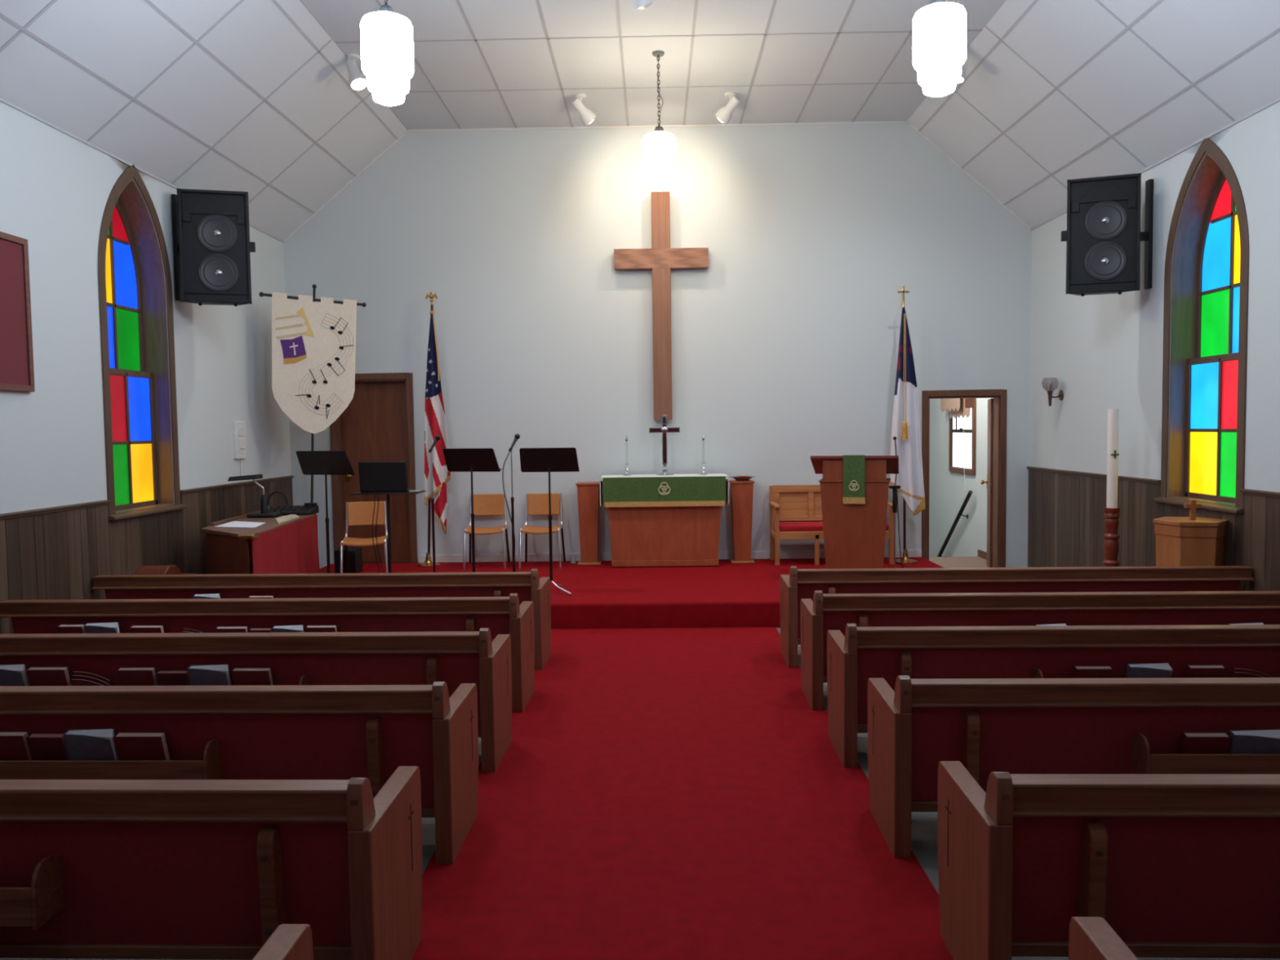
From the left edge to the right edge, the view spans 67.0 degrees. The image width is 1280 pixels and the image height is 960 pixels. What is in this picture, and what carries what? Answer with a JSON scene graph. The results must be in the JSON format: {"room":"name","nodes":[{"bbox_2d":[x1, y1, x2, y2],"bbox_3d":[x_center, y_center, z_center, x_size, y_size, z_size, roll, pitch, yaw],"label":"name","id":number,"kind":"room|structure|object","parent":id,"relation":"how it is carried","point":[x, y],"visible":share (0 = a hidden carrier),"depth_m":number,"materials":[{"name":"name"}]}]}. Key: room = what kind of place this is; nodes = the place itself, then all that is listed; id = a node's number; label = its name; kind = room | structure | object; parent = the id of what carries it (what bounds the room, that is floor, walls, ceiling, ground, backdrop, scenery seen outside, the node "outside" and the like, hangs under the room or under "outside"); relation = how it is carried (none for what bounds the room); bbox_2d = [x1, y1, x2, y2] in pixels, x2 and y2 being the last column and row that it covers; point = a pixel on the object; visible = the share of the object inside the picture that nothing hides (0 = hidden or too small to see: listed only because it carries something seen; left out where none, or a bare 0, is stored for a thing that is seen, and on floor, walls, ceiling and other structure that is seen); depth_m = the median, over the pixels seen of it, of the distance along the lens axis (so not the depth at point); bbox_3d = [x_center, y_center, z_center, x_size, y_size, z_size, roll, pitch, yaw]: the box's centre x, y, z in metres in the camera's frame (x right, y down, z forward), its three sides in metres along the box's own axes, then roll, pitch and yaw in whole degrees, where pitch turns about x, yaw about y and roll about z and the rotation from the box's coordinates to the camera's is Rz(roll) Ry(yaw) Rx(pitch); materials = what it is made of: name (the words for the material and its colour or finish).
{"room":"house of worship","nodes":[
{"label":"house of worship","id":0,"kind":"room"},
{"bbox_2d":[0,101,291,514],"bbox_3d":[-4.181,-0.282,2.659,0.320,3.828,16.218,-1,3,1],"label":"wall","id":1,"kind":"structure","parent":0,"point":[55,188],"depth_m":6.90,"materials":[{"name":"white paint"}]},
{"bbox_2d":[0,231,35,391],"bbox_3d":[-3.967,-1.028,5.631,0.035,0.980,1.268,-1,3,1],"label":"notice board","id":2,"kind":"object","parent":1,"relation":"attached to","point":[16,353],"visible":1,"depth_m":6.12,"materials":[{"name":"red fabric"}]},
{"bbox_2d":[97,164,186,520],"bbox_3d":[-4.074,-1.097,7.636,0.362,2.752,1.110,-1,3,1],"label":"window","id":3,"kind":"structure","parent":1,"relation":"in","point":[133,306],"depth_m":7.87,"materials":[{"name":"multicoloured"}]},
{"bbox_2d":[0,475,293,634],"bbox_3d":[-3.987,0.998,2.725,0.034,1.220,16.218,-1,3,1],"label":"wainscoting","id":4,"kind":"structure","parent":1,"relation":"attached to","point":[56,553],"depth_m":7.03,"materials":[{"name":"brown wood"}]},
{"bbox_2d":[171,187,255,306],"bbox_3d":[-3.643,-1.964,8.293,0.658,0.954,0.350,-2,3,-16],"label":"wall speaker","id":5,"kind":"object","parent":1,"relation":"attached to","point":[212,246],"visible":1,"depth_m":8.15,"materials":[{"name":"black plastic"}]},
{"bbox_2d":[232,422,246,480],"bbox_3d":[-3.896,-0.278,9.436,0.045,0.580,0.230,-1,3,1],"label":"wall panel","id":6,"kind":"object","parent":1,"relation":"attached to","point":[238,428],"visible":1,"depth_m":9.39,"materials":[{"name":"white plastic"}]},
{"bbox_2d":[0,97,1279,242],"bbox_3d":[0.050,-2.235,2.491,8.192,0.020,16.218,-1,3,1],"label":"trim","id":7,"kind":"structure","parent":1,"relation":"attached to","point":[2,100],"depth_m":7.13,"materials":[{"name":"grey wood"}]},
{"bbox_2d":[0,0,1279,239],"bbox_3d":[0.042,-2.890,2.435,8.348,1.300,16.578,-1,3,1],"label":"ceiling","id":8,"kind":"structure","parent":0,"point":[257,98],"depth_m":7.98,"materials":[{"name":"tile"}]},
{"bbox_2d":[346,53,367,90],"bbox_3d":[-2.482,-3.567,8.464,0.154,0.293,0.218,-4,4,-43],"label":"ceiling spotlight","id":9,"kind":"object","parent":8,"relation":"hanging from","point":[357,81],"visible":0.99,"depth_m":8.43,"materials":[{"name":"white metal"}]},
{"bbox_2d":[360,0,413,106],"bbox_3d":[-1.442,-2.857,5.474,0.290,1.425,0.290,-1,3,1],"label":"pendant lamp","id":10,"kind":"object","parent":8,"relation":"hanging from","point":[387,52],"visible":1,"depth_m":5.39,"materials":[{"name":"white glass"}]},
{"bbox_2d":[571,93,595,125],"bbox_3d":[-0.568,-3.659,9.572,0.265,0.281,0.155,-3,4,-33],"label":"ceiling spotlight","id":11,"kind":"object","parent":8,"relation":"hanging from","point":[587,116],"visible":1,"depth_m":9.53,"materials":[{"name":"white metal"}]},
{"bbox_2d":[642,50,675,191],"bbox_3d":[0.168,-3.162,8.513,0.290,1.194,0.290,-1,3,1],"label":"pendant lamp","id":12,"kind":"object","parent":8,"relation":"hanging from","point":[659,145],"visible":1,"depth_m":8.43,"materials":[{"name":"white glass"}]},
{"bbox_2d":[715,91,740,124],"bbox_3d":[0.879,-3.678,9.580,0.264,0.281,0.155,1,4,33],"label":"ceiling spotlight","id":13,"kind":"object","parent":8,"relation":"hanging from","point":[723,114],"visible":1,"depth_m":9.53,"materials":[{"name":"white metal"}]},
{"bbox_2d":[912,0,966,97],"bbox_3d":[1.682,-2.890,5.427,0.290,1.425,0.290,-1,3,1],"label":"pendant lamp","id":14,"kind":"object","parent":8,"relation":"hanging from","point":[940,27],"visible":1,"depth_m":5.35,"materials":[{"name":"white glass"}]},
{"bbox_2d":[0,626,1279,959],"bbox_3d":[0.098,1.608,2.609,8.832,0.108,16.438,-1,3,1],"label":"floor","id":15,"kind":"structure","parent":0,"point":[655,793],"depth_m":4.05,"materials":[{"name":"red carpet"}]},
{"bbox_2d":[134,564,198,574],"bbox_3d":[-3.796,0.997,7.776,0.240,0.670,0.610,-1,3,1],"label":"bench","id":16,"kind":"object","parent":15,"relation":"on","point":[164,569],"visible":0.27,"depth_m":7.55,"materials":[{"name":"brown wood"}]},
{"bbox_2d":[0,766,422,959],"bbox_3d":[-2.351,1.210,3.029,3.220,0.721,0.571,-1,3,2],"label":"pew","id":17,"kind":"object","parent":15,"relation":"on","point":[90,868],"visible":0.98,"depth_m":2.81,"materials":[{"name":"brown wood"}]},
{"bbox_2d":[0,681,478,863],"bbox_3d":[-2.336,1.154,4.068,3.220,0.721,0.571,-1,3,2],"label":"pew","id":18,"kind":"object","parent":15,"relation":"on","point":[274,731],"visible":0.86,"depth_m":3.84,"materials":[{"name":"brown wood"}]},
{"bbox_2d":[0,730,31,759],"bbox_3d":[-2.523,1.096,3.853,0.194,0.202,0.090,-1,3,2],"label":"hymnal","id":19,"kind":"object","parent":18,"relation":"in","point":[14,745],"visible":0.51,"depth_m":3.82,"materials":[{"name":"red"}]},
{"bbox_2d":[26,732,69,759],"bbox_3d":[-2.344,1.098,3.848,0.140,0.194,0.086,-1,3,2],"label":"hymnal","id":20,"kind":"object","parent":18,"relation":"in","point":[42,746],"visible":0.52,"depth_m":3.82,"materials":[{"name":"red"}]},
{"bbox_2d":[63,728,119,759],"bbox_3d":[-2.164,1.088,3.836,0.193,0.211,0.094,-1,3,2],"label":"songbook","id":21,"kind":"object","parent":18,"relation":"in","point":[81,744],"visible":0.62,"depth_m":3.81,"materials":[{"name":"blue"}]},
{"bbox_2d":[113,731,170,759],"bbox_3d":[-1.968,1.092,3.833,0.190,0.198,0.089,-1,3,2],"label":"hymnal","id":22,"kind":"object","parent":18,"relation":"in","point":[130,745],"visible":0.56,"depth_m":3.80,"materials":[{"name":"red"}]},
{"bbox_2d":[0,627,511,772],"bbox_3d":[-2.321,1.099,5.076,3.220,0.721,0.571,-1,3,2],"label":"pew","id":23,"kind":"object","parent":15,"relation":"on","point":[455,659],"visible":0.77,"depth_m":4.85,"materials":[{"name":"brown wood"}]},
{"bbox_2d":[0,664,29,686],"bbox_3d":[-3.182,1.038,4.881,0.200,0.224,0.098,-1,3,2],"label":"songbook","id":24,"kind":"object","parent":23,"relation":"in","point":[11,675],"visible":0.41,"depth_m":4.85,"materials":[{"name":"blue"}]},
{"bbox_2d":[26,666,71,685],"bbox_3d":[-2.971,1.042,4.877,0.196,0.211,0.093,-1,3,2],"label":"hymnal","id":25,"kind":"object","parent":23,"relation":"in","point":[37,675],"visible":0.52,"depth_m":4.84,"materials":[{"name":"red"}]},
{"bbox_2d":[115,666,158,685],"bbox_3d":[-2.517,1.039,4.861,0.182,0.207,0.092,-1,3,2],"label":"hymnal","id":26,"kind":"object","parent":23,"relation":"in","point":[127,676],"visible":0.48,"depth_m":4.83,"materials":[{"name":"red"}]},
{"bbox_2d":[155,670,190,685],"bbox_3d":[-2.336,1.046,4.857,0.153,0.189,0.085,-1,3,2],"label":"hymnal","id":27,"kind":"object","parent":23,"relation":"in","point":[164,677],"visible":0.47,"depth_m":4.82,"materials":[{"name":"red"}]},
{"bbox_2d":[186,664,232,685],"bbox_3d":[-2.145,1.029,4.843,0.202,0.218,0.096,-1,3,2],"label":"songbook","id":28,"kind":"object","parent":23,"relation":"in","point":[220,674],"visible":0.48,"depth_m":4.81,"materials":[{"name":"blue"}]},
{"bbox_2d":[231,666,273,685],"bbox_3d":[-1.933,1.035,4.840,0.189,0.202,0.090,-1,3,2],"label":"hymnal","id":29,"kind":"object","parent":23,"relation":"in","point":[256,676],"visible":0.44,"depth_m":4.81,"materials":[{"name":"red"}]},
{"bbox_2d":[200,510,315,573],"bbox_3d":[-3.368,0.817,8.503,0.612,0.940,2.172,-1,3,-4],"label":"console desk","id":30,"kind":"object","parent":15,"relation":"on","point":[226,553],"visible":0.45,"depth_m":7.83,"materials":[{"name":"brown wood"}]},
{"bbox_2d":[214,520,265,528],"bbox_3d":[-3.392,0.380,8.270,0.368,0.005,0.636,-1,3,-5],"label":"paper stack","id":31,"kind":"object","parent":30,"relation":"on","point":[234,523],"visible":1,"depth_m":8.22,"materials":[{"name":"white paper"}]},
{"bbox_2d":[227,474,281,518],"bbox_3d":[-3.589,0.147,8.994,0.434,0.400,0.180,-1,3,1],"label":"desk lamp","id":32,"kind":"object","parent":30,"relation":"on","point":[264,513],"visible":1,"depth_m":8.94,"materials":[{"name":"black plastic"}]},
{"bbox_2d":[237,514,319,573],"bbox_3d":[-3.040,0.823,8.404,0.126,0.911,1.945,-1,3,-1],"label":"cloth","id":33,"kind":"object","parent":30,"relation":"hanging from","point":[292,548],"visible":0.53,"depth_m":8.36,"materials":[{"name":"red fabric"}]},
{"bbox_2d":[268,502,319,515],"bbox_3d":[-3.326,0.279,9.278,0.400,0.100,0.260,-1,3,1],"label":"mixer","id":34,"kind":"object","parent":30,"relation":"on","point":[308,508],"visible":0.99,"depth_m":9.25,"materials":[{"name":"black plastic"}]},
{"bbox_2d":[0,593,534,712],"bbox_3d":[-2.306,1.044,6.074,3.220,0.721,0.571,-1,3,2],"label":"pew","id":35,"kind":"object","parent":15,"relation":"on","point":[501,615],"visible":0.44,"depth_m":5.86,"materials":[{"name":"brown wood"}]},
{"bbox_2d":[57,623,85,633],"bbox_3d":[-3.447,0.986,5.891,0.153,0.225,0.096,-1,3,2],"label":"hymnal","id":36,"kind":"object","parent":35,"relation":"in","point":[62,628],"visible":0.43,"depth_m":5.85,"materials":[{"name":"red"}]},
{"bbox_2d":[84,622,120,633],"bbox_3d":[-3.253,0.979,5.880,0.202,0.235,0.101,-1,3,2],"label":"songbook","id":37,"kind":"object","parent":35,"relation":"in","point":[90,628],"visible":0.33,"depth_m":5.84,"materials":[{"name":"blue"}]},
{"bbox_2d":[129,625,164,633],"bbox_3d":[-2.981,0.986,5.875,0.191,0.216,0.094,-1,3,2],"label":"hymnal","id":38,"kind":"object","parent":35,"relation":"in","point":[134,628],"visible":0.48,"depth_m":5.83,"materials":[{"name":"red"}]},
{"bbox_2d":[252,924,313,959],"bbox_3d":[-2.365,1.266,2.006,3.220,0.721,0.571,-1,3,2],"label":"pew","id":39,"kind":"object","parent":15,"relation":"on","point":[287,941],"visible":1,"depth_m":2.13,"materials":[{"name":"brown wood"}]},
{"bbox_2d":[92,568,551,670],"bbox_3d":[-2.292,0.990,7.083,3.220,0.721,0.571,-1,3,2],"label":"pew","id":40,"kind":"object","parent":15,"relation":"on","point":[528,586],"visible":0.35,"depth_m":6.86,"materials":[{"name":"brown wood"}]},
{"bbox_2d":[320,557,944,628],"bbox_3d":[-0.178,1.080,9.488,6.610,0.225,2.624,-1,3,1],"label":"platform","id":41,"kind":"object","parent":15,"relation":"on","point":[727,593],"visible":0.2,"depth_m":8.76,"materials":[{"name":"red carpet"}]},
{"bbox_2d":[258,284,366,573],"bbox_3d":[-3.289,-0.505,9.889,1.047,2.979,0.397,-2,3,-21],"label":"banner","id":42,"kind":"object","parent":41,"relation":"on","point":[313,344],"visible":0.97,"depth_m":9.83,"materials":[{"name":"beige fabric"}]},
{"bbox_2d":[295,450,356,573],"bbox_3d":[-2.823,0.391,8.662,0.530,1.308,0.462,0,3,16],"label":"music stand","id":43,"kind":"object","parent":41,"relation":"on","point":[325,463],"visible":0.77,"depth_m":8.66,"materials":[{"name":"black metal"}]},
{"bbox_2d":[334,546,362,573],"bbox_3d":[-3.038,0.843,10.076,0.220,0.260,0.240,-1,3,1],"label":"equipment case","id":44,"kind":"object","parent":41,"relation":"on","point":[354,554],"visible":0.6,"depth_m":9.96,"materials":[{"name":"black plastic"}]},
{"bbox_2d":[339,501,388,573],"bbox_3d":[-2.720,0.614,9.568,0.455,0.769,0.524,-1,3,-12],"label":"chair","id":45,"kind":"object","parent":41,"relation":"on","point":[357,513],"visible":0.96,"depth_m":9.73,"materials":[{"name":"wood"}]},
{"bbox_2d":[349,490,426,573],"bbox_3d":[-2.328,0.569,8.938,0.620,0.912,0.442,-1,3,1],"label":"laptop stand","id":46,"kind":"object","parent":41,"relation":"on","point":[421,491],"visible":0.52,"depth_m":8.96,"materials":[{"name":"black metal"}]},
{"bbox_2d":[358,461,414,493],"bbox_3d":[-2.340,-0.031,8.941,0.436,0.285,0.311,-1,3,1],"label":"computer","id":47,"kind":"object","parent":46,"relation":"on","point":[374,477],"visible":0.99,"depth_m":8.80,"materials":[{"name":"black plastic"}]},
{"bbox_2d":[349,490,426,494],"bbox_3d":[-2.333,0.117,8.964,0.620,0.012,0.340,-1,3,1],"label":"tray","id":48,"kind":"object","parent":46,"relation":"on","point":[358,492],"depth_m":8.80,"materials":[{"name":"black metal"}]},
{"bbox_2d":[416,292,450,567],"bbox_3d":[-2.263,-0.545,10.520,0.407,2.964,0.255,-1,3,1],"label":"flag","id":49,"kind":"object","parent":41,"relation":"on","point":[435,424],"visible":0.96,"depth_m":10.49,"materials":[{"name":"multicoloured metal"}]},
{"bbox_2d":[428,435,440,572],"bbox_3d":[-1.930,0.297,9.008,0.250,1.436,0.250,-1,3,1],"label":"microphone stand","id":50,"kind":"object","parent":41,"relation":"on","point":[437,437],"visible":0.62,"depth_m":9.00,"materials":[{"name":"black metal"}]},
{"bbox_2d":[442,448,502,572],"bbox_3d":[-1.546,0.355,9.020,0.539,1.308,0.418,-1,3,-2],"label":"music stand","id":51,"kind":"object","parent":41,"relation":"on","point":[457,460],"visible":0.79,"depth_m":8.93,"materials":[{"name":"black metal"}]},
{"bbox_2d":[462,493,510,569],"bbox_3d":[-1.667,0.550,10.490,0.455,0.769,0.524,-1,3,-3],"label":"chair","id":52,"kind":"object","parent":41,"relation":"on","point":[484,504],"visible":0.87,"depth_m":10.67,"materials":[{"name":"wood"}]},
{"bbox_2d":[508,433,519,572],"bbox_3d":[-1.185,0.288,8.997,0.250,1.436,0.250,-1,3,-8],"label":"microphone stand","id":53,"kind":"object","parent":41,"relation":"on","point":[517,436],"visible":0.72,"depth_m":8.98,"materials":[{"name":"black metal"}]},
{"bbox_2d":[518,493,565,568],"bbox_3d":[-1.060,0.543,10.471,0.455,0.769,0.524,-1,3,1],"label":"chair","id":54,"kind":"object","parent":41,"relation":"on","point":[537,504],"visible":0.98,"depth_m":10.65,"materials":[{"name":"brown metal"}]},
{"bbox_2d":[519,447,579,595],"bbox_3d":[-0.806,0.361,8.746,0.530,1.308,0.456,-1,3,4],"label":"music stand","id":55,"kind":"object","parent":41,"relation":"on","point":[555,459],"visible":0.92,"depth_m":8.67,"materials":[{"name":"black metal"}]},
{"bbox_2d":[575,481,601,564],"bbox_3d":[-0.556,0.471,10.570,0.260,0.885,0.256,-1,3,1],"label":"pedestal","id":56,"kind":"object","parent":41,"relation":"on","point":[588,493],"visible":0.94,"depth_m":10.47,"materials":[{"name":"brown wood"}]},
{"bbox_2d":[601,479,727,566],"bbox_3d":[0.263,0.430,10.396,1.320,0.945,0.480,-1,3,1],"label":"altar table","id":57,"kind":"object","parent":41,"relation":"on","point":[669,535],"visible":0.75,"depth_m":10.20,"materials":[{"name":"brown wood"}]},
{"bbox_2d":[600,473,728,506],"bbox_3d":[0.259,0.102,10.376,1.350,0.302,0.495,-1,3,1],"label":"altar cloth","id":58,"kind":"object","parent":57,"relation":"on","point":[726,476],"visible":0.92,"depth_m":10.26,"materials":[{"name":"white"}]},
{"bbox_2d":[648,415,679,475],"bbox_3d":[0.265,-0.376,10.412,0.292,0.645,0.190,-3,4,-30],"label":"cross","id":59,"kind":"object","parent":58,"relation":"on","point":[664,429],"visible":1,"depth_m":10.39,"materials":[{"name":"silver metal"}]},
{"bbox_2d":[603,476,725,506],"bbox_3d":[0.255,0.124,10.124,1.284,0.309,0.014,-1,3,1],"label":"altar frontal","id":60,"kind":"object","parent":57,"relation":"hanging from","point":[660,491],"visible":1,"depth_m":10.12,"materials":[{"name":"green fabric"}]},
{"bbox_2d":[728,480,754,563],"bbox_3d":[1.111,0.451,10.545,0.260,0.885,0.256,-1,3,1],"label":"pedestal","id":61,"kind":"object","parent":41,"relation":"on","point":[741,491],"visible":0.94,"depth_m":10.44,"materials":[{"name":"brown wood"}]},
{"bbox_2d":[768,484,893,565],"bbox_3d":[2.054,0.476,10.410,1.270,0.825,0.555,-1,3,1],"label":"bench","id":62,"kind":"object","parent":41,"relation":"on","point":[787,502],"visible":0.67,"depth_m":10.61,"materials":[{"name":"brown wood"}]},
{"bbox_2d":[810,455,898,568],"bbox_3d":[2.063,0.355,9.255,0.800,1.191,0.543,0,3,15],"label":"pulpit","id":63,"kind":"object","parent":41,"relation":"on","point":[855,534],"visible":0.81,"depth_m":9.03,"materials":[{"name":"brown wood"}]},
{"bbox_2d":[843,454,865,503],"bbox_3d":[2.010,-0.010,9.057,0.202,0.452,0.204,0,3,15],"label":"cloth","id":64,"kind":"object","parent":63,"relation":"hanging from","point":[853,465],"visible":1,"depth_m":8.96,"materials":[{"name":"green fabric"}]},
{"bbox_2d":[888,436,900,568],"bbox_3d":[2.534,0.246,9.612,0.240,1.358,0.240,-1,3,1],"label":"microphone stand","id":65,"kind":"object","parent":41,"relation":"on","point":[895,487],"visible":0.62,"depth_m":9.60,"materials":[{"name":"black metal"}]},
{"bbox_2d":[889,284,924,563],"bbox_3d":[2.828,-0.590,10.302,0.323,2.945,0.260,-2,3,-21],"label":"flag","id":66,"kind":"object","parent":41,"relation":"on","point":[905,427],"visible":0.99,"depth_m":10.25,"materials":[{"name":"white fabric"}]},
{"bbox_2d":[779,565,1253,667],"bbox_3d":[2.632,0.933,6.938,3.182,0.721,0.571,-1,3,2],"label":"pew","id":67,"kind":"object","parent":15,"relation":"on","point":[800,584],"visible":0.48,"depth_m":6.73,"materials":[{"name":"brown wood"}]},
{"bbox_2d":[800,590,1279,710],"bbox_3d":[2.619,0.989,5.920,3.186,0.721,0.571,-1,3,2],"label":"pew","id":68,"kind":"object","parent":15,"relation":"on","point":[826,611],"visible":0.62,"depth_m":5.72,"materials":[{"name":"brown wood"}]},
{"bbox_2d":[826,623,1279,767],"bbox_3d":[2.605,1.041,4.956,3.186,0.721,0.571,-1,3,2],"label":"pew","id":69,"kind":"object","parent":15,"relation":"on","point":[863,654],"visible":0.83,"depth_m":4.77,"materials":[{"name":"brown wood"}]},
{"bbox_2d":[1071,665,1113,678],"bbox_3d":[2.218,0.998,4.753,0.177,0.178,0.083,-1,3,2],"label":"hymnal","id":70,"kind":"object","parent":69,"relation":"in","point":[1079,671],"visible":0.47,"depth_m":4.72,"materials":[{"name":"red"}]},
{"bbox_2d":[1124,662,1172,678],"bbox_3d":[2.488,0.989,4.739,0.202,0.190,0.088,-1,3,2],"label":"songbook","id":71,"kind":"object","parent":69,"relation":"in","point":[1163,669],"visible":0.36,"depth_m":4.71,"materials":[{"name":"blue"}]},
{"bbox_2d":[1184,664,1226,677],"bbox_3d":[2.759,0.991,4.732,0.173,0.181,0.084,-1,3,2],"label":"hymnal","id":72,"kind":"object","parent":69,"relation":"in","point":[1192,670],"visible":0.48,"depth_m":4.70,"materials":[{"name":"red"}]},
{"bbox_2d":[867,675,1279,857],"bbox_3d":[2.591,1.096,3.953,3.186,0.721,0.571,-1,3,2],"label":"pew","id":73,"kind":"object","parent":15,"relation":"on","point":[1012,726],"visible":0.79,"depth_m":3.79,"materials":[{"name":"brown wood"}]},
{"bbox_2d":[1178,731,1231,754],"bbox_3d":[2.185,1.058,3.752,0.167,0.167,0.080,-1,3,2],"label":"hymnal","id":74,"kind":"object","parent":73,"relation":"in","point":[1191,742],"visible":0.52,"depth_m":3.72,"materials":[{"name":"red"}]},
{"bbox_2d":[1227,729,1279,754],"bbox_3d":[2.381,1.050,3.741,0.202,0.178,0.085,-1,3,2],"label":"songbook","id":75,"kind":"object","parent":73,"relation":"in","point":[1242,741],"visible":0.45,"depth_m":3.71,"materials":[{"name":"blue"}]},
{"bbox_2d":[1068,916,1138,959],"bbox_3d":[2.561,1.209,1.876,3.186,0.721,0.571,-1,3,2],"label":"pew","id":76,"kind":"object","parent":15,"relation":"on","point":[1090,938],"visible":1,"depth_m":2.11,"materials":[{"name":"brown wood"}]},
{"bbox_2d":[937,760,1279,959],"bbox_3d":[2.575,1.153,2.894,3.186,0.721,0.571,-1,3,2],"label":"pew","id":77,"kind":"object","parent":15,"relation":"on","point":[1178,865],"visible":0.95,"depth_m":2.76,"materials":[{"name":"brown wood"}]},
{"bbox_2d":[1102,506,1119,566],"bbox_3d":[3.898,0.724,7.995,0.300,0.992,0.300,-1,3,1],"label":"candle stand","id":78,"kind":"object","parent":15,"relation":"on","point":[1111,544],"visible":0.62,"depth_m":7.94,"materials":[{"name":"brown wood"}]},
{"bbox_2d":[1106,408,1119,508],"bbox_3d":[3.886,-0.178,7.939,0.082,0.815,0.097,-1,3,1],"label":"paschal candle","id":79,"kind":"object","parent":78,"relation":"on","point":[1113,454],"visible":1,"depth_m":7.92,"materials":[{"name":"beige wax"}]},
{"bbox_2d":[1152,516,1228,566],"bbox_3d":[4.002,0.778,7.040,0.475,0.985,0.475,-1,3,1],"label":"baptismal font","id":80,"kind":"object","parent":15,"relation":"on","point":[1180,540],"visible":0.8,"depth_m":6.86,"materials":[{"name":"brown wood"}]},
{"bbox_2d":[283,123,1031,568],"bbox_3d":[0.025,-1.364,10.741,8.512,5.005,0.160,-1,3,1],"label":"wall","id":81,"kind":"structure","parent":0,"point":[785,348],"depth_m":10.62,"materials":[{"name":"white paint"}]},
{"bbox_2d":[329,372,417,563],"bbox_3d":[-2.970,-0.125,10.842,0.935,2.129,0.178,-1,3,1],"label":"door","id":82,"kind":"structure","parent":81,"relation":"in","point":[377,424],"depth_m":10.84,"materials":[{"name":"brown wood"}]},
{"bbox_2d":[283,120,1031,242],"bbox_3d":[0.159,-3.264,10.550,8.192,1.194,0.013,-1,3,1],"label":"trim","id":83,"kind":"structure","parent":81,"relation":"attached to","point":[908,123],"depth_m":10.51,"materials":[{"name":"white wood"}]},
{"bbox_2d":[613,191,708,419],"bbox_3d":[0.237,-1.890,10.566,1.024,2.460,0.126,-1,3,1],"label":"wall cross","id":84,"kind":"object","parent":81,"relation":"attached to","point":[660,258],"visible":0.98,"depth_m":10.48,"materials":[{"name":"brown wood"}]},
{"bbox_2d":[417,549,921,562],"bbox_3d":[0.214,0.963,10.777,8.192,0.310,0.014,-1,3,1],"label":"baseboard","id":85,"kind":"structure","parent":81,"relation":"attached to","point":[912,553],"depth_m":10.78,"materials":[{"name":"brown wood"}]},
{"bbox_2d":[921,389,1006,567],"bbox_3d":[3.818,0.026,10.918,1.403,2.072,0.677,-3,4,-38],"label":"door frame","id":86,"kind":"structure","parent":81,"relation":"in","point":[997,406],"depth_m":10.69,"materials":[{"name":"brown wood"}]},
{"bbox_2d":[928,556,987,568],"bbox_3d":[3.392,2.052,13.111,1.935,2.200,4.580,-1,3,1],"label":"floor","id":87,"kind":"structure","parent":0,"point":[944,562],"depth_m":11.90,"materials":[{"name":"carpet"}]},
{"bbox_2d":[928,101,1279,556],"bbox_3d":[4.377,0.578,4.885,0.320,6.008,20.818,-1,3,1],"label":"wall","id":88,"kind":"structure","parent":0,"point":[1104,352],"depth_m":8.50,"materials":[{"name":"white paint"}]},
{"bbox_2d":[937,490,972,556],"bbox_3d":[4.297,0.757,13.330,0.100,1.342,1.771,-1,3,1],"label":"stair handrail","id":89,"kind":"object","parent":88,"relation":"attached to","point":[970,492],"visible":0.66,"depth_m":13.00,"materials":[{"name":"grey metal"}]},
{"bbox_2d":[948,398,976,475],"bbox_3d":[4.307,-0.639,12.933,0.033,1.108,1.050,-1,3,1],"label":"window","id":90,"kind":"structure","parent":88,"relation":"in","point":[957,425],"depth_m":12.88,"materials":[{"name":"white glass"}]},
{"bbox_2d":[940,398,973,417],"bbox_3d":[4.255,-1.023,12.963,0.130,0.385,1.100,-1,3,1],"label":"window valance","id":91,"kind":"object","parent":90,"relation":"attached to","point":[957,407],"visible":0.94,"depth_m":12.84,"materials":[{"name":"beige fabric"}]},
{"bbox_2d":[1041,377,1063,406],"bbox_3d":[4.167,-0.889,9.766,0.212,0.285,0.172,-1,3,1],"label":"wall sconce","id":92,"kind":"object","parent":88,"relation":"attached to","point":[1049,384],"visible":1,"depth_m":9.73,"materials":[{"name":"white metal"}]},
{"bbox_2d":[1061,173,1153,296],"bbox_3d":[3.892,-2.015,8.073,0.708,0.954,0.350,0,3,18],"label":"wall speaker","id":93,"kind":"object","parent":88,"relation":"attached to","point":[1104,236],"visible":1,"depth_m":7.95,"materials":[{"name":"black plastic"}]},
{"bbox_2d":[1026,466,1279,591],"bbox_3d":[4.169,0.899,2.601,0.034,1.220,16.218,-1,3,1],"label":"wainscoting","id":94,"kind":"structure","parent":88,"relation":"attached to","point":[1066,526],"depth_m":8.50,"materials":[{"name":"brown wood"}]},
{"bbox_2d":[1153,137,1248,513],"bbox_3d":[4.351,-1.171,7.260,0.362,2.762,1.130,-1,3,1],"label":"window","id":95,"kind":"structure","parent":88,"relation":"in","point":[1206,362],"depth_m":7.48,"materials":[{"name":"multicoloured glass"}]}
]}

